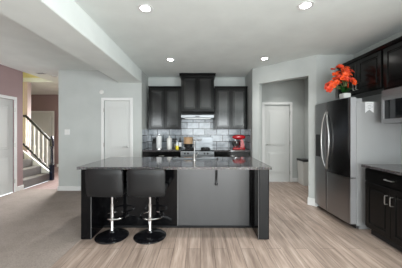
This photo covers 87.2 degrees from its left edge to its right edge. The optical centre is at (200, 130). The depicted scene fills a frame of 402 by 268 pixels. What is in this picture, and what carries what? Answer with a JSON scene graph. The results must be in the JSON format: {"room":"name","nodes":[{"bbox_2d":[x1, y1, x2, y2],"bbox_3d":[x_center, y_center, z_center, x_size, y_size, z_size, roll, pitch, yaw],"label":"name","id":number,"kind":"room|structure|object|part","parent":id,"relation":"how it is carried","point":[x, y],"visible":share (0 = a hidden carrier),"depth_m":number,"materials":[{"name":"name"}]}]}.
{"room":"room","nodes":[
{"label":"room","id":0,"kind":"room"},
{"bbox_2d":[0,64,22,191],"bbox_3d":[-4.200,-0.010,0.860,0.120,2.740,8.120,0,0,0],"label":"wall","id":1,"kind":"structure","parent":0,"point":[11,80],"depth_m":4.77,"materials":[{"name":"paint"}]},
{"bbox_2d":[0,94,16,195],"bbox_3d":[-4.146,0.300,4.290,0.098,2.110,0.910,0,0,0],"label":"door","id":2,"kind":"structure","parent":1,"relation":"in","point":[6,105],"depth_m":4.55,"materials":[{"name":"white paint"}]},
{"bbox_2d":[17,185,23,190],"bbox_3d":[-4.133,1.306,0.965,0.014,0.101,7.930,0,0,0],"label":"baseboard","id":3,"kind":"structure","parent":1,"relation":"attached to","point":[21,187],"depth_m":4.84,"materials":[{"name":"white paint"}]},
{"bbox_2d":[24,82,30,155],"bbox_3d":[-4.915,-0.010,5.990,0.110,2.740,0.130,0,0,0],"label":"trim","id":4,"kind":"structure","parent":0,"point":[27,85],"depth_m":5.93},
{"bbox_2d":[0,189,80,267],"bbox_3d":[-2.820,1.383,0.860,2.640,0.054,8.120,0,0,0],"label":"floor","id":5,"kind":"structure","parent":0,"point":[38,227],"depth_m":3.03,"materials":[{"name":"beige carpet"}]},
{"bbox_2d":[25,167,58,188],"bbox_3d":[-5.615,1.385,6.510,4.770,0.050,3.180,0,0,0],"label":"floor","id":6,"kind":"structure","parent":0,"point":[51,184],"depth_m":5.36,"materials":[{"name":"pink wood"}]},
{"bbox_2d":[23,150,48,188],"bbox_3d":[-5.552,0.139,5.393,2.820,2.438,0.935,0,0,0],"label":"staircase","id":7,"kind":"structure","parent":6,"relation":"on","point":[34,172],"depth_m":5.56,"materials":[{"name":"grey carpet"}]},
{"bbox_2d":[23,115,53,179],"bbox_3d":[-4.554,0.453,5.830,0.993,1.810,0.101,0,0,0],"label":"stair railing","id":8,"kind":"object","parent":7,"relation":"on","point":[50,168],"visible":0.98,"depth_m":5.82,"materials":[{"name":"black paint"}]},
{"bbox_3d":[-4.520,0.720,5.830,0.798,0.780,0.055,0,0,0],"label":"rail","id":9,"kind":"part","parent":8,"relation":"part of","materials":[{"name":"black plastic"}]},
{"bbox_3d":[-4.584,-0.080,5.830,0.933,0.744,0.062,0,0,0],"label":"handrail","id":10,"kind":"part","parent":8,"relation":"part of","materials":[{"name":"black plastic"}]},
{"bbox_3d":[-4.110,0.747,5.830,0.104,1.223,0.101,0,0,0],"label":"newel post","id":11,"kind":"part","parent":8,"relation":"part of","materials":[{"name":"black paint"}]},
{"bbox_2d":[31,95,58,166],"bbox_3d":[-5.715,-0.010,7.070,4.970,2.740,2.060,0,0,0],"label":"wall","id":12,"kind":"structure","parent":0,"point":[38,102],"depth_m":8.00,"materials":[{"name":"paint"}]},
{"bbox_2d":[31,111,53,166],"bbox_3d":[-5.980,0.300,7.961,0.950,2.110,0.098,0,0,0],"label":"door","id":13,"kind":"structure","parent":12,"relation":"in","point":[44,120],"depth_m":7.96,"materials":[{"name":"white paint"}]},
{"bbox_2d":[23,70,142,185],"bbox_3d":[-4.770,-1.340,5.420,6.860,5.400,1.240,0,0,0],"label":"wall","id":14,"kind":"structure","parent":0,"point":[80,97],"depth_m":4.80,"materials":[{"name":"grey paint"}]},
{"bbox_2d":[65,129,69,134],"bbox_3d":[-3.030,0.025,4.794,0.120,0.120,0.010,0,0,0],"label":"light switch","id":15,"kind":"object","parent":14,"relation":"attached to","point":[67,131],"visible":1,"depth_m":4.79,"materials":[{"name":"white paint"}]},
{"bbox_2d":[58,186,80,190],"bbox_3d":[-2.295,1.306,4.793,1.900,0.101,0.014,0,0,0],"label":"baseboard","id":16,"kind":"structure","parent":14,"relation":"attached to","point":[60,188],"depth_m":4.79,"materials":[{"name":"white paint"}]},
{"bbox_2d":[101,98,132,159],"bbox_3d":[-1.895,0.300,4.806,0.720,2.110,0.098,0,0,0],"label":"door","id":17,"kind":"structure","parent":14,"relation":"in","point":[118,111],"depth_m":4.80,"materials":[{"name":"white paint"}]},
{"bbox_2d":[142,72,148,149],"bbox_3d":[-1.395,-0.010,5.150,0.131,2.740,0.580,0,0,0],"label":"wall","id":18,"kind":"structure","parent":0,"point":[145,77],"depth_m":5.14,"materials":[{"name":"grey paint"}]},
{"bbox_2d":[149,77,244,147],"bbox_3d":[-0.095,-0.010,5.495,2.730,2.740,0.130,0,0,0],"label":"wall","id":19,"kind":"structure","parent":0,"point":[222,138],"depth_m":5.43,"materials":[{"name":"tile"}]},
{"bbox_2d":[148,86,181,128],"bbox_3d":[-0.863,-0.557,5.243,0.785,1.035,0.370,0,0,0],"label":"upper cabinet","id":20,"kind":"object","parent":19,"relation":"attached to","point":[164,101],"visible":0.98,"depth_m":5.08,"materials":[{"name":"black wood"}]},
{"bbox_3d":[-1.051,-0.541,5.088,0.374,0.973,0.020,0,0,0],"label":"door","id":21,"kind":"part","parent":20,"relation":"part of","materials":[{"name":"black wood"}]},
{"bbox_3d":[-1.051,-0.541,5.088,0.258,0.857,0.016,0,0,0],"label":"panel","id":22,"kind":"part","parent":20,"relation":"part of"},
{"bbox_3d":[-0.863,-1.058,5.243,0.785,0.035,0.370,0,0,0],"label":"crown","id":23,"kind":"part","parent":20,"relation":"part of","materials":[{"name":"black wood"}]},
{"bbox_3d":[-0.674,-0.541,5.088,0.374,0.973,0.020,0,0,0],"label":"door","id":24,"kind":"part","parent":20,"relation":"part of","materials":[{"name":"black wood"}]},
{"bbox_3d":[-0.674,-0.541,5.088,0.258,0.857,0.016,0,0,0],"label":"panel","id":25,"kind":"part","parent":20,"relation":"part of","materials":[{"name":"black wood"}]},
{"bbox_2d":[179,73,215,111],"bbox_3d":[-0.070,-0.918,5.210,0.860,0.907,0.435,0,0,0],"label":"upper cabinet","id":26,"kind":"object","parent":19,"relation":"attached to","point":[197,89],"visible":0.99,"depth_m":5.03,"materials":[{"name":"black wood"}]},
{"bbox_3d":[-0.260,-0.889,5.038,0.376,0.818,0.020,0,0,0],"label":"door","id":27,"kind":"part","parent":26,"relation":"part of","materials":[{"name":"black wood"}]},
{"bbox_3d":[-0.260,-0.889,5.038,0.260,0.702,0.016,0,0,0],"label":"panel","id":28,"kind":"part","parent":26,"relation":"part of","materials":[{"name":"black wood"}]},
{"bbox_2d":[181,112,213,119],"bbox_3d":[-0.070,-0.371,5.181,0.770,0.158,0.493,0,0,0],"label":"range hood","id":29,"kind":"object","parent":26,"relation":"attached to","point":[184,115],"visible":1,"depth_m":4.96,"materials":[{"name":"silver metal"}]},
{"bbox_3d":[-0.070,-1.341,5.210,0.860,0.062,0.435,0,0,0],"label":"crown","id":30,"kind":"part","parent":26,"relation":"part of","materials":[{"name":"black wood"}]},
{"bbox_3d":[0.120,-0.889,5.038,0.376,0.818,0.020,0,0,0],"label":"door","id":31,"kind":"part","parent":26,"relation":"part of","materials":[{"name":"black wood"}]},
{"bbox_3d":[0.120,-0.889,5.038,0.260,0.702,0.016,0,0,0],"label":"panel","id":32,"kind":"part","parent":26,"relation":"part of","materials":[{"name":"black wood"}]},
{"bbox_2d":[214,86,247,128],"bbox_3d":[0.736,-0.557,5.243,0.795,1.035,0.370,0,0,0],"label":"upper cabinet","id":33,"kind":"object","parent":19,"relation":"attached to","point":[230,102],"visible":0.99,"depth_m":5.08,"materials":[{"name":"black wood"}]},
{"bbox_3d":[0.544,-0.541,5.088,0.378,0.973,0.020,0,0,0],"label":"door","id":34,"kind":"part","parent":33,"relation":"part of","materials":[{"name":"black wood"}]},
{"bbox_3d":[0.544,-0.541,5.088,0.262,0.857,0.016,0,0,0],"label":"panel","id":35,"kind":"part","parent":33,"relation":"part of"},
{"bbox_3d":[0.736,-1.058,5.243,0.795,0.035,0.370,0,0,0],"label":"crown","id":36,"kind":"part","parent":33,"relation":"part of","materials":[{"name":"black wood"}]},
{"bbox_3d":[0.927,-0.541,5.088,0.378,0.973,0.020,0,0,0],"label":"door","id":37,"kind":"part","parent":33,"relation":"part of","materials":[{"name":"black wood"}]},
{"bbox_3d":[0.927,-0.541,5.088,0.262,0.857,0.016,0,0,0],"label":"panel","id":38,"kind":"part","parent":33,"relation":"part of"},
{"bbox_2d":[0,0,401,94],"bbox_3d":[-2.600,-1.440,2.450,11.000,0.120,11.300,0,0,0],"label":"ceiling","id":39,"kind":"structure","parent":0,"point":[225,38],"depth_m":2.99,"materials":[{"name":"paint"}]},
{"bbox_2d":[0,0,141,82],"bbox_3d":[-1.598,-1.240,0.800,0.516,0.280,8.000,0,0,0],"label":"ceiling beam","id":40,"kind":"structure","parent":39,"relation":"attached to","point":[63,23],"depth_m":2.46,"materials":[{"name":"paint"}]},
{"bbox_2d":[137,4,152,12],"bbox_3d":[-0.620,-1.377,2.375,0.176,0.006,0.176,0,0,0],"label":"recessed light","id":41,"kind":"object","parent":39,"relation":"in","point":[145,8],"visible":1,"depth_m":2.37,"materials":[{"name":"white paint"}]},
{"bbox_2d":[297,1,314,9],"bbox_3d":[1.155,-1.377,2.320,0.176,0.006,0.176,0,0,0],"label":"recessed light","id":42,"kind":"object","parent":39,"relation":"in","point":[305,5],"visible":1,"depth_m":2.31,"materials":[{"name":"white paint"}]},
{"bbox_2d":[50,181,401,267],"bbox_3d":[0.635,1.385,1.275,4.270,0.050,8.950,0,0,0],"label":"floor","id":43,"kind":"structure","parent":0,"point":[301,234],"depth_m":2.46,"materials":[{"name":"brown wood"}]},
{"bbox_2d":[85,169,128,244],"bbox_3d":[-1.142,0.907,2.737,0.460,0.906,0.496,0,0,3],"label":"bar stool","id":44,"kind":"object","parent":43,"relation":"on","point":[99,182],"visible":0.97,"depth_m":2.51,"materials":[{"name":"black leather"}]},
{"bbox_3d":[-1.154,0.622,2.528,0.452,0.333,0.078,0,0,3],"label":"backrest","id":45,"kind":"part","parent":44,"relation":"part of","materials":[{"name":"black leather"}]},
{"bbox_3d":[-1.141,0.756,2.745,0.410,0.082,0.370,0,0,3],"label":"seat","id":46,"kind":"part","parent":44,"relation":"part of","materials":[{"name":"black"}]},
{"bbox_2d":[127,169,167,244],"bbox_3d":[-0.652,0.907,2.737,0.460,0.906,0.496,0,0,0],"label":"bar stool","id":47,"kind":"object","parent":43,"relation":"on","point":[150,183],"visible":1,"depth_m":2.51,"materials":[{"name":"black leather"}]},
{"bbox_3d":[-0.652,0.622,2.528,0.452,0.333,0.078,0,0,0],"label":"backrest","id":48,"kind":"part","parent":47,"relation":"part of","materials":[{"name":"black leather"}]},
{"bbox_2d":[143,152,180,156],"bbox_3d":[-0.892,0.916,5.110,0.865,0.883,0.640,0,0,0],"label":"base cabinet","id":49,"kind":"object","parent":43,"relation":"on","point":[145,154],"visible":0.17,"depth_m":4.83,"materials":[{"name":"black wood"}]},
{"bbox_2d":[142,148,182,151],"bbox_3d":[-0.891,0.454,5.114,0.871,0.038,0.629,0,0,0],"label":"countertop","id":50,"kind":"structure","parent":49,"relation":"on","point":[147,149],"depth_m":4.80,"materials":[{"name":"stone"}]},
{"bbox_2d":[152,137,155,148],"bbox_3d":[-1.130,0.295,5.215,0.100,0.279,0.150,0,0,0],"label":"knife block","id":51,"kind":"object","parent":50,"relation":"on","point":[154,140],"visible":0.84,"depth_m":5.14,"materials":[{"name":"black plastic"}]},
{"bbox_2d":[156,134,161,148],"bbox_3d":[-1.000,0.250,5.080,0.160,0.370,0.160,0,0,0],"label":"paper towel holder","id":52,"kind":"object","parent":50,"relation":"on","point":[158,138],"visible":0.98,"depth_m":5.04,"materials":[{"name":"white paper"}]},
{"bbox_2d":[167,136,171,148],"bbox_3d":[-0.760,0.277,5.150,0.126,0.315,0.126,0,0,0],"label":"canister","id":53,"kind":"object","parent":50,"relation":"on","point":[169,140],"visible":1,"depth_m":5.10,"materials":[{"name":"grey ceramic"}]},
{"bbox_2d":[173,138,176,148],"bbox_3d":[-0.640,0.307,5.230,0.096,0.255,0.096,0,0,36],"label":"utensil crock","id":54,"kind":"object","parent":50,"relation":"on","point":[174,139],"visible":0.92,"depth_m":5.20,"materials":[{"name":"grey ceramic"}]},
{"bbox_2d":[81,170,268,239],"bbox_3d":[-0.318,0.915,3.086,2.355,0.882,0.918,0,0,0],"label":"kitchen island","id":55,"kind":"object","parent":43,"relation":"on","point":[192,198],"depth_m":2.96,"materials":[{"name":"grey wood"}]},
{"bbox_3d":[-1.427,0.915,2.629,0.108,0.866,0.005,0,0,0],"label":"leg","id":56,"kind":"part","parent":55,"relation":"part of","materials":[{"name":"black wood"}]},
{"bbox_3d":[-1.427,0.914,2.805,0.132,0.879,0.347,0,0,0],"label":"support leg","id":57,"kind":"part","parent":55,"relation":"part of","materials":[{"name":"black wood"}]},
{"bbox_3d":[-0.844,0.902,2.970,1.033,0.855,0.017,0,0,0],"label":"panel","id":58,"kind":"part","parent":55,"relation":"part of","materials":[{"name":"black wood"}]},
{"bbox_2d":[77,157,271,169],"bbox_3d":[-0.320,0.457,3.078,2.390,0.033,0.995,0,0,0],"label":"island countertop","id":59,"kind":"structure","parent":55,"relation":"on","point":[123,163],"depth_m":2.77,"materials":[{"name":"stone"}]},
{"bbox_2d":[171,158,217,159],"bbox_3d":[-0.090,0.552,3.335,0.736,0.216,0.326,0,0,0],"label":"sink","id":60,"kind":"object","parent":59,"relation":"in","point":[172,158],"visible":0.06,"depth_m":3.49,"materials":[{"name":"silver metal"}]},
{"bbox_2d":[193,140,198,160],"bbox_3d":[-0.071,0.292,3.197,0.094,0.296,0.210,0,0,0],"label":"kitchen faucet","id":61,"kind":"object","parent":59,"relation":"on","point":[194,154],"visible":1,"depth_m":3.11,"materials":[{"name":"grey metal"}]},
{"bbox_3d":[-0.320,1.339,2.956,2.080,0.029,0.012,0,0,0],"label":"shoe moulding","id":62,"kind":"part","parent":55,"relation":"part of","materials":[{"name":"black wood"}]},
{"bbox_3d":[0.203,0.902,2.970,1.035,0.855,0.017,0,0,0],"label":"panel","id":63,"kind":"part","parent":55,"relation":"part of","materials":[{"name":"grey wood"}]},
{"bbox_3d":[0.222,0.616,2.833,0.048,0.284,0.266,0,0,0],"label":"counter bracket","id":64,"kind":"part","parent":55,"relation":"part of","materials":[{"name":"black metal"}]},
{"bbox_3d":[0.724,0.916,2.630,0.006,0.872,0.008,0,0,0],"label":"edge trim","id":65,"kind":"part","parent":55,"relation":"part of","materials":[{"name":"grey wood"}]},
{"bbox_3d":[0.789,0.914,2.805,0.136,0.879,0.347,0,0,0],"label":"support leg","id":66,"kind":"part","parent":55,"relation":"part of","materials":[{"name":"black wood"}]},
{"bbox_3d":[0.789,0.915,2.629,0.112,0.866,0.005,0,0,0],"label":"leg","id":67,"kind":"part","parent":55,"relation":"part of","materials":[{"name":"black wood"}]},
{"bbox_2d":[181,137,213,156],"bbox_3d":[-0.070,0.753,5.065,0.760,1.210,0.711,0,0,0],"label":"range","id":68,"kind":"object","parent":43,"relation":"on","point":[204,145],"visible":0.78,"depth_m":4.96,"materials":[{"name":"silver metal"}]},
{"bbox_2d":[183,144,193,147],"bbox_3d":[-0.300,0.361,5.215,0.235,0.094,0.225,0,0,43],"label":"pot","id":69,"kind":"object","parent":68,"relation":"on","point":[185,145],"visible":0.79,"depth_m":5.12,"materials":[{"name":"black metal"}]},
{"bbox_2d":[184,137,192,143],"bbox_3d":[-0.300,0.226,5.215,0.236,0.174,0.236,0,0,0],"label":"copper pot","id":70,"kind":"object","parent":69,"relation":"on","point":[187,140],"visible":1,"depth_m":5.12,"materials":[{"name":"brown"}]},
{"bbox_2d":[181,155,213,156],"bbox_3d":[-0.070,0.868,5.065,0.760,0.825,0.711,0,0,0],"label":"oven","id":71,"kind":"object","parent":68,"relation":"in","point":[181,155],"depth_m":4.76,"materials":[{"name":"silver glass"}]},
{"bbox_2d":[181,148,213,150],"bbox_3d":[-0.070,0.445,5.075,0.760,0.020,0.590,0,0,0],"label":"cooktop","id":72,"kind":"object","parent":68,"relation":"in","point":[184,149],"depth_m":4.85,"materials":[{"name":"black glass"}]},
{"bbox_3d":[-0.070,0.505,4.777,0.760,0.090,0.045,0,0,0],"label":"control panel","id":73,"kind":"part","parent":68,"relation":"part of","materials":[{"name":"silver metal"}]},
{"bbox_2d":[214,152,249,156],"bbox_3d":[0.730,0.916,5.110,0.810,0.883,0.640,0,0,0],"label":"base cabinet","id":74,"kind":"object","parent":43,"relation":"on","point":[216,154],"visible":0.13,"depth_m":4.83,"materials":[{"name":"black wood"}]},
{"bbox_2d":[213,148,249,151],"bbox_3d":[0.727,0.454,5.114,0.821,0.038,0.629,0,0,0],"label":"countertop","id":75,"kind":"structure","parent":74,"relation":"on","point":[215,149],"depth_m":4.80,"materials":[{"name":"stone"}]},
{"bbox_2d":[231,135,245,148],"bbox_3d":[0.920,0.263,5.120,0.349,0.343,0.216,0,0,0],"label":"stand mixer","id":76,"kind":"object","parent":75,"relation":"on","point":[235,143],"visible":0.99,"depth_m":5.07,"materials":[{"name":"red metal"}]},
{"bbox_2d":[231,141,239,147],"bbox_3d":[0.855,0.325,5.120,0.216,0.146,0.216,0,0,0],"label":"mixing bowl","id":77,"kind":"object","parent":76,"relation":"on","point":[235,144],"depth_m":5.06,"materials":[{"name":"silver metal"}]},
{"bbox_2d":[297,158,307,185],"bbox_3d":[2.630,1.038,5.365,0.216,0.645,0.370,0,0,0],"label":"trash bin","id":78,"kind":"object","parent":43,"relation":"on","point":[302,163],"visible":0.79,"depth_m":5.25,"materials":[{"name":"white plastic"}]},
{"bbox_3d":[2.630,0.737,5.365,0.216,0.044,0.370,0,0,0],"label":"lid","id":79,"kind":"part","parent":78,"relation":"part of","materials":[{"name":"black plastic"}]},
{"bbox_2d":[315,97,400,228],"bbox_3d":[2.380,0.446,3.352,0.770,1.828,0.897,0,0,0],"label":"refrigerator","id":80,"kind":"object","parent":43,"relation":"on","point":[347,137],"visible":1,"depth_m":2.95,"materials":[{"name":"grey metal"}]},
{"bbox_3d":[2.091,0.410,3.614,0.104,1.750,0.373,0,0,0],"label":"freezer door","id":81,"kind":"part","parent":80,"relation":"part of","materials":[{"name":"silver metal"}]},
{"bbox_3d":[2.017,0.150,3.472,0.037,0.925,0.116,0,0,-14],"label":"handle","id":82,"kind":"part","parent":80,"relation":"part of","materials":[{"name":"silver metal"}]},
{"bbox_3d":[2.015,0.150,3.348,0.037,0.926,0.116,0,0,16],"label":"handle","id":83,"kind":"part","parent":80,"relation":"part of","materials":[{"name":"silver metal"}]},
{"bbox_3d":[2.091,0.088,3.159,0.105,1.113,0.508,0,0,0],"label":"fridge door","id":84,"kind":"part","parent":80,"relation":"part of","materials":[{"name":"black metal"}]},
{"bbox_2d":[324,64,356,98],"bbox_3d":[2.109,-0.708,3.221,0.449,0.604,0.247,0,0,0],"label":"flower pot","id":85,"kind":"object","parent":80,"relation":"on","point":[345,74],"visible":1,"depth_m":3.18,"materials":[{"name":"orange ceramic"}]},
{"bbox_3d":[2.205,-0.488,3.220,0.111,0.165,0.111,0,0,0],"label":"pot","id":86,"kind":"part","parent":85,"relation":"part of","materials":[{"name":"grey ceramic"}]},
{"bbox_3d":[2.091,0.969,3.159,0.105,0.632,0.508,0,0,0],"label":"door","id":87,"kind":"part","parent":80,"relation":"part of","materials":[{"name":"silver metal"}]},
{"bbox_3d":[2.104,0.969,2.905,0.076,0.628,0.005,0,0,0],"label":"edge trim","id":88,"kind":"part","parent":80,"relation":"part of","materials":[{"name":"silver metal"}]},
{"bbox_3d":[2.104,0.088,2.905,0.076,1.109,0.005,0,0,0],"label":"edge trim","id":89,"kind":"part","parent":80,"relation":"part of","materials":[{"name":"silver metal"}]},
{"bbox_2d":[365,102,373,112],"bbox_3d":[2.325,-0.327,2.904,0.114,0.150,0.006,0,0,0],"label":"pennant","id":90,"kind":"object","parent":80,"relation":"attached to","point":[368,105],"visible":1,"depth_m":2.90,"materials":[{"name":"grey paper"}]},
{"bbox_2d":[365,168,401,251],"bbox_3d":[2.446,0.916,2.410,0.640,0.883,0.760,0,0,0],"label":"base cabinet","id":91,"kind":"object","parent":43,"relation":"on","point":[383,190],"visible":0.99,"depth_m":2.49,"materials":[{"name":"black wood"}]},
{"bbox_3d":[2.176,0.948,2.595,0.016,0.459,0.248,0,0,0],"label":"panel","id":92,"kind":"part","parent":91,"relation":"part of","materials":[{"name":"black wood"}]},
{"bbox_3d":[2.176,0.948,2.595,0.020,0.575,0.364,0,0,0],"label":"door","id":93,"kind":"part","parent":91,"relation":"part of","materials":[{"name":"black wood"}]},
{"bbox_2d":[361,164,401,175],"bbox_3d":[2.448,0.457,2.390,0.636,0.033,0.820,0,0,0],"label":"countertop","id":94,"kind":"structure","parent":91,"relation":"on","point":[390,168],"depth_m":2.54,"materials":[{"name":"stone"}]},
{"bbox_3d":[2.175,0.568,2.410,0.023,0.155,0.734,0,0,0],"label":"drawer","id":95,"kind":"part","parent":91,"relation":"part of","materials":[{"name":"black wood"}]},
{"bbox_3d":[2.176,0.948,2.225,0.020,0.575,0.364,0,0,0],"label":"door","id":96,"kind":"part","parent":91,"relation":"part of","materials":[{"name":"black wood"}]},
{"bbox_3d":[2.176,0.948,2.225,0.016,0.459,0.248,0,0,0],"label":"panel","id":97,"kind":"part","parent":91,"relation":"part of","materials":[{"name":"black wood"}]},
{"bbox_2d":[245,70,251,156],"bbox_3d":[1.204,-0.010,5.215,0.131,2.740,1.070,0,0,0],"label":"wall","id":98,"kind":"structure","parent":0,"point":[248,79],"depth_m":4.95,"materials":[{"name":"grey paint"}]},
{"bbox_2d":[262,79,303,181],"bbox_3d":[2.020,-0.010,5.690,1.500,2.740,0.120,0,0,0],"label":"wall","id":99,"kind":"structure","parent":0,"point":[292,91],"depth_m":5.63,"materials":[{"name":"grey paint"}]},
{"bbox_2d":[262,102,291,181],"bbox_3d":[2.040,0.295,5.636,0.810,2.120,0.098,0,0,0],"label":"door","id":100,"kind":"structure","parent":99,"relation":"in","point":[275,115],"depth_m":5.64,"materials":[{"name":"white paint"}]},
{"bbox_2d":[252,55,316,198],"bbox_3d":[1.664,-0.010,4.289,1.286,2.740,0.120,0,0,43],"label":"wall","id":101,"kind":"structure","parent":0,"point":[304,67],"depth_m":4.12,"materials":[{"name":"grey paint"}]},
{"bbox_2d":[308,198,316,206],"bbox_3d":[1.674,1.295,4.278,1.276,0.130,0.144,0,0,43],"label":"baseboard","id":102,"kind":"structure","parent":101,"relation":"attached to","point":[311,201],"depth_m":3.85,"materials":[{"name":"white paint"}]},
{"bbox_2d":[317,55,353,205],"bbox_3d":[2.434,-0.010,3.873,0.671,2.740,0.115,0,0,0],"label":"wall","id":103,"kind":"structure","parent":0,"point":[325,63],"depth_m":3.81,"materials":[{"name":"grey paint"}]},
{"bbox_2d":[304,31,401,163],"bbox_3d":[2.830,-0.010,1.275,0.120,2.740,8.950,0,0,0],"label":"wall","id":104,"kind":"structure","parent":0,"point":[375,98],"depth_m":3.63,"materials":[{"name":"grey paint"}]},
{"bbox_2d":[337,46,383,98],"bbox_3d":[2.574,-0.853,3.272,0.385,0.565,0.915,0,0,0],"label":"upper cabinet","id":105,"kind":"object","parent":104,"relation":"attached to","point":[367,67],"visible":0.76,"depth_m":3.10,"materials":[{"name":"black wood"}]},
{"bbox_3d":[2.431,-0.834,3.494,0.020,0.498,0.438,0,0,0],"label":"door","id":106,"kind":"part","parent":105,"relation":"part of","materials":[{"name":"black wood"}]},
{"bbox_3d":[2.431,-0.834,3.494,0.016,0.382,0.322,0,0,0],"label":"panel","id":107,"kind":"part","parent":105,"relation":"part of","materials":[{"name":"black wood"}]},
{"bbox_3d":[2.583,-1.115,3.272,0.365,0.040,0.915,0,0,0],"label":"crown","id":108,"kind":"part","parent":105,"relation":"part of","materials":[{"name":"black wood"}]},
{"bbox_3d":[2.431,-0.834,3.051,0.016,0.382,0.322,0,0,0],"label":"panel","id":109,"kind":"part","parent":105,"relation":"part of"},
{"bbox_3d":[2.431,-0.834,3.051,0.020,0.498,0.438,0,0,0],"label":"door","id":110,"kind":"part","parent":105,"relation":"part of","materials":[{"name":"black wood"}]},
{"bbox_2d":[381,36,401,89],"bbox_3d":[2.574,-0.840,2.412,0.385,0.590,0.800,0,0,0],"label":"upper cabinet","id":111,"kind":"object","parent":104,"relation":"attached to","point":[392,50],"visible":0.98,"depth_m":2.66,"materials":[{"name":"black wood"}]},
{"bbox_2d":[381,86,401,122],"bbox_3d":[2.546,-0.320,2.385,0.440,0.440,0.760,0,0,0],"label":"microwave","id":112,"kind":"object","parent":111,"relation":"attached to","point":[391,100],"visible":1,"depth_m":2.62,"materials":[{"name":"silver metal"}]},
{"bbox_3d":[2.583,-1.115,2.412,0.365,0.040,0.800,0,0,0],"label":"crown","id":113,"kind":"part","parent":111,"relation":"part of","materials":[{"name":"black wood"}]},
{"bbox_3d":[2.431,-0.822,2.604,0.016,0.407,0.265,0,0,0],"label":"panel","id":114,"kind":"part","parent":111,"relation":"part of","materials":[{"name":"black wood"}]}
]}

